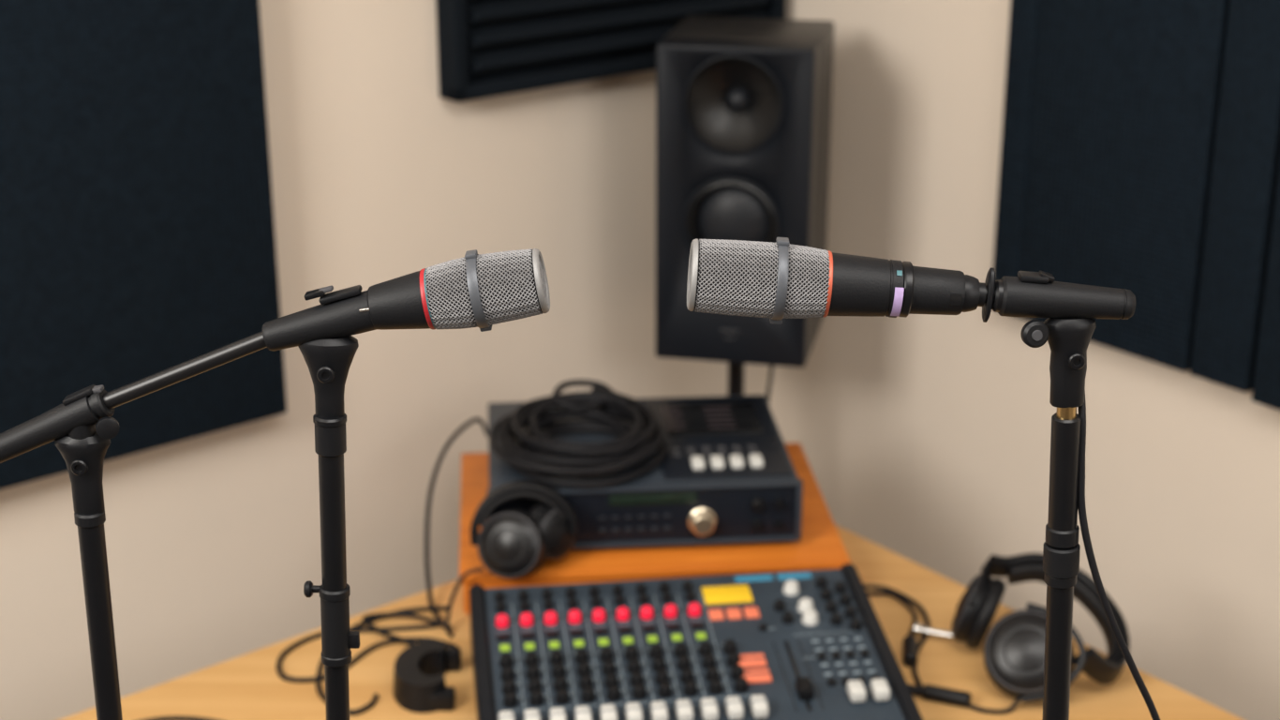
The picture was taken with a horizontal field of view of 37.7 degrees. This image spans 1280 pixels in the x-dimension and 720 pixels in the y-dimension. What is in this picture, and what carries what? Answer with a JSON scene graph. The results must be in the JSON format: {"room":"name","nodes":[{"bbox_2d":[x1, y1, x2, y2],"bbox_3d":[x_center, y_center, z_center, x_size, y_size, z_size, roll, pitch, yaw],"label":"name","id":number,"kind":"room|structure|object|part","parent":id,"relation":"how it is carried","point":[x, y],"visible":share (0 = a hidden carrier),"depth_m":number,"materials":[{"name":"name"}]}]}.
{"room":"studio","nodes":[
{"label":"studio","id":0,"kind":"room"},
{"bbox_2d":[0,0,769,719],"bbox_3d":[-1.704,-0.123,1.800,5.240,2.900,0.100,-16,25,-37],"label":"wall","id":1,"kind":"structure","parent":0,"point":[213,540],"depth_m":2.89,"materials":[{"name":"paint"}]},
{"bbox_2d":[435,0,786,102],"bbox_3d":[-0.028,-0.660,2.996,0.690,0.400,0.052,-16,25,-37],"label":"foam","id":2,"kind":"object","parent":1,"relation":"attached to","point":[486,48],"visible":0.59,"depth_m":2.94,"materials":[{"name":"black"}]},
{"bbox_3d":[-0.971,-0.433,2.254,1.102,1.322,0.025,-16,25,-37],"label":"backing","id":3,"kind":"object","parent":1,"relation":"attached to","visible":0},
{"bbox_2d":[0,0,286,489],"bbox_3d":[-0.960,-0.428,2.241,1.107,1.328,0.038,-16,25,-37],"label":"wall panel","id":4,"kind":"object","parent":3,"relation":"attached to","point":[138,237],"visible":1,"depth_m":2.54,"materials":[{"name":"blue fabric"}]},
{"bbox_2d":[768,0,1279,719],"bbox_3d":[1.830,0.001,1.460,0.100,2.900,5.240,-15,25,-36],"label":"wall","id":5,"kind":"structure","parent":0,"point":[924,438],"depth_m":3.05,"materials":[{"name":"paint"}]},
{"bbox_3d":[0.697,-0.623,2.656,0.020,1.240,0.369,-15,25,-36],"label":"backing","id":6,"kind":"object","parent":5,"relation":"attached to","visible":0},
{"bbox_2d":[993,0,1230,372],"bbox_3d":[0.685,-0.620,2.648,0.031,1.246,0.374,-15,25,-36],"label":"wall panel","id":7,"kind":"object","parent":6,"relation":"attached to","point":[1110,107],"visible":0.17,"depth_m":2.73,"materials":[{"name":"blue fabric"}]},
{"bbox_3d":[0.847,-0.558,2.477,0.021,1.240,0.089,-15,25,-36],"label":"backing","id":8,"kind":"object","parent":5,"relation":"attached to","visible":0},
{"bbox_2d":[1190,0,1279,391],"bbox_3d":[0.835,-0.554,2.468,0.032,1.246,0.094,-15,25,-36],"label":"wall panel","id":9,"kind":"object","parent":8,"relation":"attached to","point":[1246,160],"visible":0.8,"depth_m":2.58,"materials":[{"name":"blue fabric"}]},
{"bbox_3d":[1.100,-0.444,2.178,0.020,1.250,0.698,-15,25,-36],"label":"backing","id":10,"kind":"object","parent":5,"relation":"attached to","visible":0},
{"bbox_2d":[1251,166,1279,409],"bbox_3d":[1.088,-0.441,2.170,0.030,1.256,0.703,-15,25,-36],"label":"wall panel","id":11,"kind":"object","parent":10,"relation":"attached to","point":[1266,387],"visible":1,"depth_m":2.59,"materials":[{"name":"blue fabric"}]},
{"bbox_3d":[-0.123,1.971,0.433,7.226,0.100,7.441,0,20,0],"label":"floor","id":12,"kind":"structure","parent":0,"visible":0},
{"bbox_2d":[54,384,122,719],"bbox_3d":[-0.418,0.712,1.589,0.140,1.475,0.140,0,20,0],"label":"microphone stand","id":13,"kind":"object","parent":12,"relation":"on","point":[83,450],"visible":0.99,"depth_m":1.37,"materials":[{"name":"black metal"}]},
{"bbox_3d":[-0.401,0.025,1.339,0.023,0.013,0.012,0,20,0],"label":"lever","id":14,"kind":"part","parent":13,"relation":"part of","materials":[{"name":"black plastic"}]},
{"bbox_3d":[-0.402,0.048,1.348,0.020,0.016,0.020,0,20,0],"label":"clamp post","id":15,"kind":"part","parent":13,"relation":"part of","materials":[{"name":"black plastic"}]},
{"bbox_3d":[-0.380,0.048,1.338,0.016,0.016,0.007,-6,21,-16],"label":"knob","id":16,"kind":"part","parent":13,"relation":"part of","materials":[{"name":"black plastic"}]},
{"bbox_2d":[0,284,376,719],"bbox_3d":[-0.416,0.677,1.577,0.484,1.550,0.140,0,20,0],"label":"boom stand","id":17,"kind":"object","parent":12,"relation":"on","point":[322,333],"visible":0.99,"depth_m":1.34,"materials":[{"name":"black metal"}]},
{"bbox_3d":[-0.324,0.008,1.333,0.132,0.062,0.012,0,20,0],"label":"boom rod","id":18,"kind":"part","parent":17,"relation":"part of","materials":[{"name":"metal"}]},
{"bbox_3d":[-0.246,0.170,1.392,0.006,0.012,0.012,0,20,0],"label":"knob","id":19,"kind":"part","parent":17,"relation":"part of","materials":[{"name":"black plastic"}]},
{"bbox_3d":[-0.210,-0.046,1.314,0.029,0.011,0.012,0,20,0],"label":"lever","id":20,"kind":"part","parent":17,"relation":"part of","materials":[{"name":"black plastic"}]},
{"bbox_2d":[367,248,550,331],"bbox_3d":[-0.127,-0.049,1.312,0.127,0.059,0.052,0,20,0],"label":"microphone","id":21,"kind":"object","parent":17,"relation":"attached to","point":[474,290],"visible":1,"depth_m":1.30,"materials":[{"name":"metal"}]},
{"bbox_2d":[424,248,547,328],"bbox_3d":[-0.107,-0.050,1.312,0.084,0.057,0.052,0,20,0],"label":"grille","id":22,"kind":"object","parent":21,"relation":"attached to","point":[474,290],"depth_m":1.29,"materials":[{"name":"metal"}]},
{"bbox_2d":[59,523,1243,719],"bbox_3d":[-0.050,0.745,2.559,2.200,0.750,1.200,0,20,0],"label":"desk","id":23,"kind":"object","parent":12,"relation":"on","point":[247,686],"visible":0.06,"depth_m":2.38,"materials":[{"name":"brown wood"}]},
{"bbox_2d":[143,715,217,719],"bbox_3d":[-0.533,0.460,2.234,0.318,0.006,0.122,6,21,16],"label":"cable","id":24,"kind":"object","parent":23,"relation":"on","point":[161,717],"visible":1,"depth_m":2.29,"materials":[{"name":"rubber"}]},
{"bbox_2d":[276,416,488,714],"bbox_3d":[-0.340,0.260,2.587,0.261,0.143,0.654,0,20,0],"label":"cable","id":25,"kind":"object","parent":23,"relation":"on","point":[367,618],"depth_m":2.51,"materials":[{"name":"black rubber"}]},
{"bbox_2d":[392,640,461,713],"bbox_3d":[-0.270,0.398,2.364,0.083,0.036,0.124,0,20,0],"label":"clamp","id":26,"kind":"object","parent":23,"relation":"on","point":[420,669],"visible":1,"depth_m":2.33,"materials":[{"name":"black plastic"}]},
{"bbox_2d":[459,442,850,612],"bbox_3d":[0.005,0.239,2.764,0.536,0.060,0.430,-2,20,-4],"label":"wooden riser","id":27,"kind":"object","parent":23,"relation":"on","point":[821,546],"visible":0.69,"depth_m":2.59,"materials":[{"name":"orange wood"}]},
{"bbox_2d":[470,479,578,579],"bbox_3d":[-0.152,0.230,2.521,0.149,0.128,0.087,-7,21,-17],"label":"headphones","id":28,"kind":"object","parent":27,"relation":"on","point":[513,543],"visible":1,"depth_m":2.51,"materials":[{"name":"black plastic"}]},
{"bbox_2d":[487,394,803,549],"bbox_3d":[-0.005,0.159,2.731,0.434,0.113,0.356,-2,20,-4],"label":"audio interface","id":29,"kind":"object","parent":27,"relation":"on","point":[726,473],"visible":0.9,"depth_m":2.60,"materials":[{"name":"metal"}]},
{"bbox_2d":[489,379,667,488],"bbox_3d":[-0.087,0.102,2.660,0.252,0.062,0.276,0,20,0],"label":"coiled cable","id":30,"kind":"object","parent":29,"relation":"on","point":[600,457],"visible":1,"depth_m":2.63,"materials":[{"name":"rubber"}]},
{"bbox_3d":[0.086,0.225,2.584,0.039,0.039,0.021,-2,20,-4],"label":"jog knob","id":31,"kind":"part","parent":29,"relation":"part of","materials":[{"name":"beige metal"}]},
{"bbox_3d":[0.111,0.111,2.735,0.178,0.004,0.300,-2,20,-4],"label":"control panel","id":32,"kind":"part","parent":29,"relation":"part of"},
{"bbox_2d":[468,563,922,719],"bbox_3d":[0.058,0.395,2.291,0.515,0.091,0.435,-2,20,-7],"label":"audio mixing console","id":33,"kind":"object","parent":23,"relation":"on","point":[810,644],"visible":1,"depth_m":2.31},
{"bbox_2d":[863,583,930,685],"bbox_3d":[0.350,0.364,2.491,0.081,0.011,0.294,0,20,0],"label":"cable","id":34,"kind":"object","parent":23,"relation":"on","point":[901,597],"depth_m":2.56,"materials":[{"name":"black rubber"}]},
{"bbox_2d":[902,623,955,667],"bbox_3d":[0.373,0.375,2.449,0.064,0.020,0.097,11,23,28],"label":"plug","id":35,"kind":"object","parent":23,"relation":"on","point":[909,642],"visible":0.84,"depth_m":2.45,"materials":[{"name":"silver plastic"}]},
{"bbox_2d":[907,684,971,707],"bbox_3d":[0.371,0.416,2.336,0.081,0.019,0.019,8,22,21],"label":"connector","id":36,"kind":"object","parent":23,"relation":"on","point":[929,692],"visible":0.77,"depth_m":2.33,"materials":[{"name":"black plastic"}]},
{"bbox_2d":[951,552,1130,714],"bbox_3d":[0.513,0.341,2.394,0.221,0.120,0.228,0,20,0],"label":"headphones","id":37,"kind":"object","parent":23,"relation":"on","point":[1014,646],"visible":0.82,"depth_m":2.34,"materials":[{"name":"black plastic"}]},
{"bbox_2d":[727,361,773,404],"bbox_3d":[0.160,0.399,3.258,0.260,0.922,0.260,0,20,0],"label":"speaker stand","id":38,"kind":"object","parent":12,"relation":"on","point":[736,370],"visible":0.09,"depth_m":3.12,"materials":[{"name":"black metal"}]},
{"bbox_2d":[654,15,834,367],"bbox_3d":[0.169,-0.275,3.013,0.242,0.505,0.264,4,20,11],"label":"monitor speaker","id":39,"kind":"object","parent":38,"relation":"on","point":[743,105],"visible":0.84,"depth_m":2.88},
{"bbox_3d":[0.142,-0.209,2.904,0.154,0.154,0.008,4,20,11],"label":"woofer trim","id":40,"kind":"part","parent":39,"relation":"part of","materials":[{"name":"black plastic"}]},
{"bbox_3d":[0.142,-0.386,2.839,0.154,0.154,0.008,4,20,11],"label":"tweeter trim","id":41,"kind":"part","parent":39,"relation":"part of","materials":[{"name":"black plastic"}]},
{"bbox_2d":[982,267,1160,719],"bbox_3d":[0.488,0.693,1.512,0.503,1.564,0.141,11,23,27],"label":"microphone stand","id":42,"kind":"object","parent":12,"relation":"on","point":[1071,309],"visible":1,"depth_m":1.34,"materials":[{"name":"black metal"}]},
{"bbox_2d":[686,237,985,324],"bbox_3d":[0.137,-0.055,1.310,0.208,0.061,0.055,0,20,0],"label":"microphone","id":43,"kind":"object","parent":42,"relation":"attached to","point":[779,280],"visible":1,"depth_m":1.29,"materials":[{"name":"metal"}]},
{"bbox_2d":[688,238,830,320],"bbox_3d":[0.083,-0.056,1.310,0.097,0.057,0.055,0,20,0],"label":"grille","id":44,"kind":"object","parent":43,"relation":"attached to","point":[779,280],"depth_m":1.29,"materials":[{"name":"metal"}]},
{"bbox_3d":[0.275,-0.058,1.309,0.020,0.006,0.014,0,20,0],"label":"lever","id":45,"kind":"part","parent":42,"relation":"part of","materials":[{"name":"black plastic"}]},
{"bbox_3d":[0.276,-0.018,1.310,0.019,0.019,0.010,-3,20,-8],"label":"wing knob","id":46,"kind":"part","parent":42,"relation":"part of","materials":[{"name":"black plastic"}]}
]}

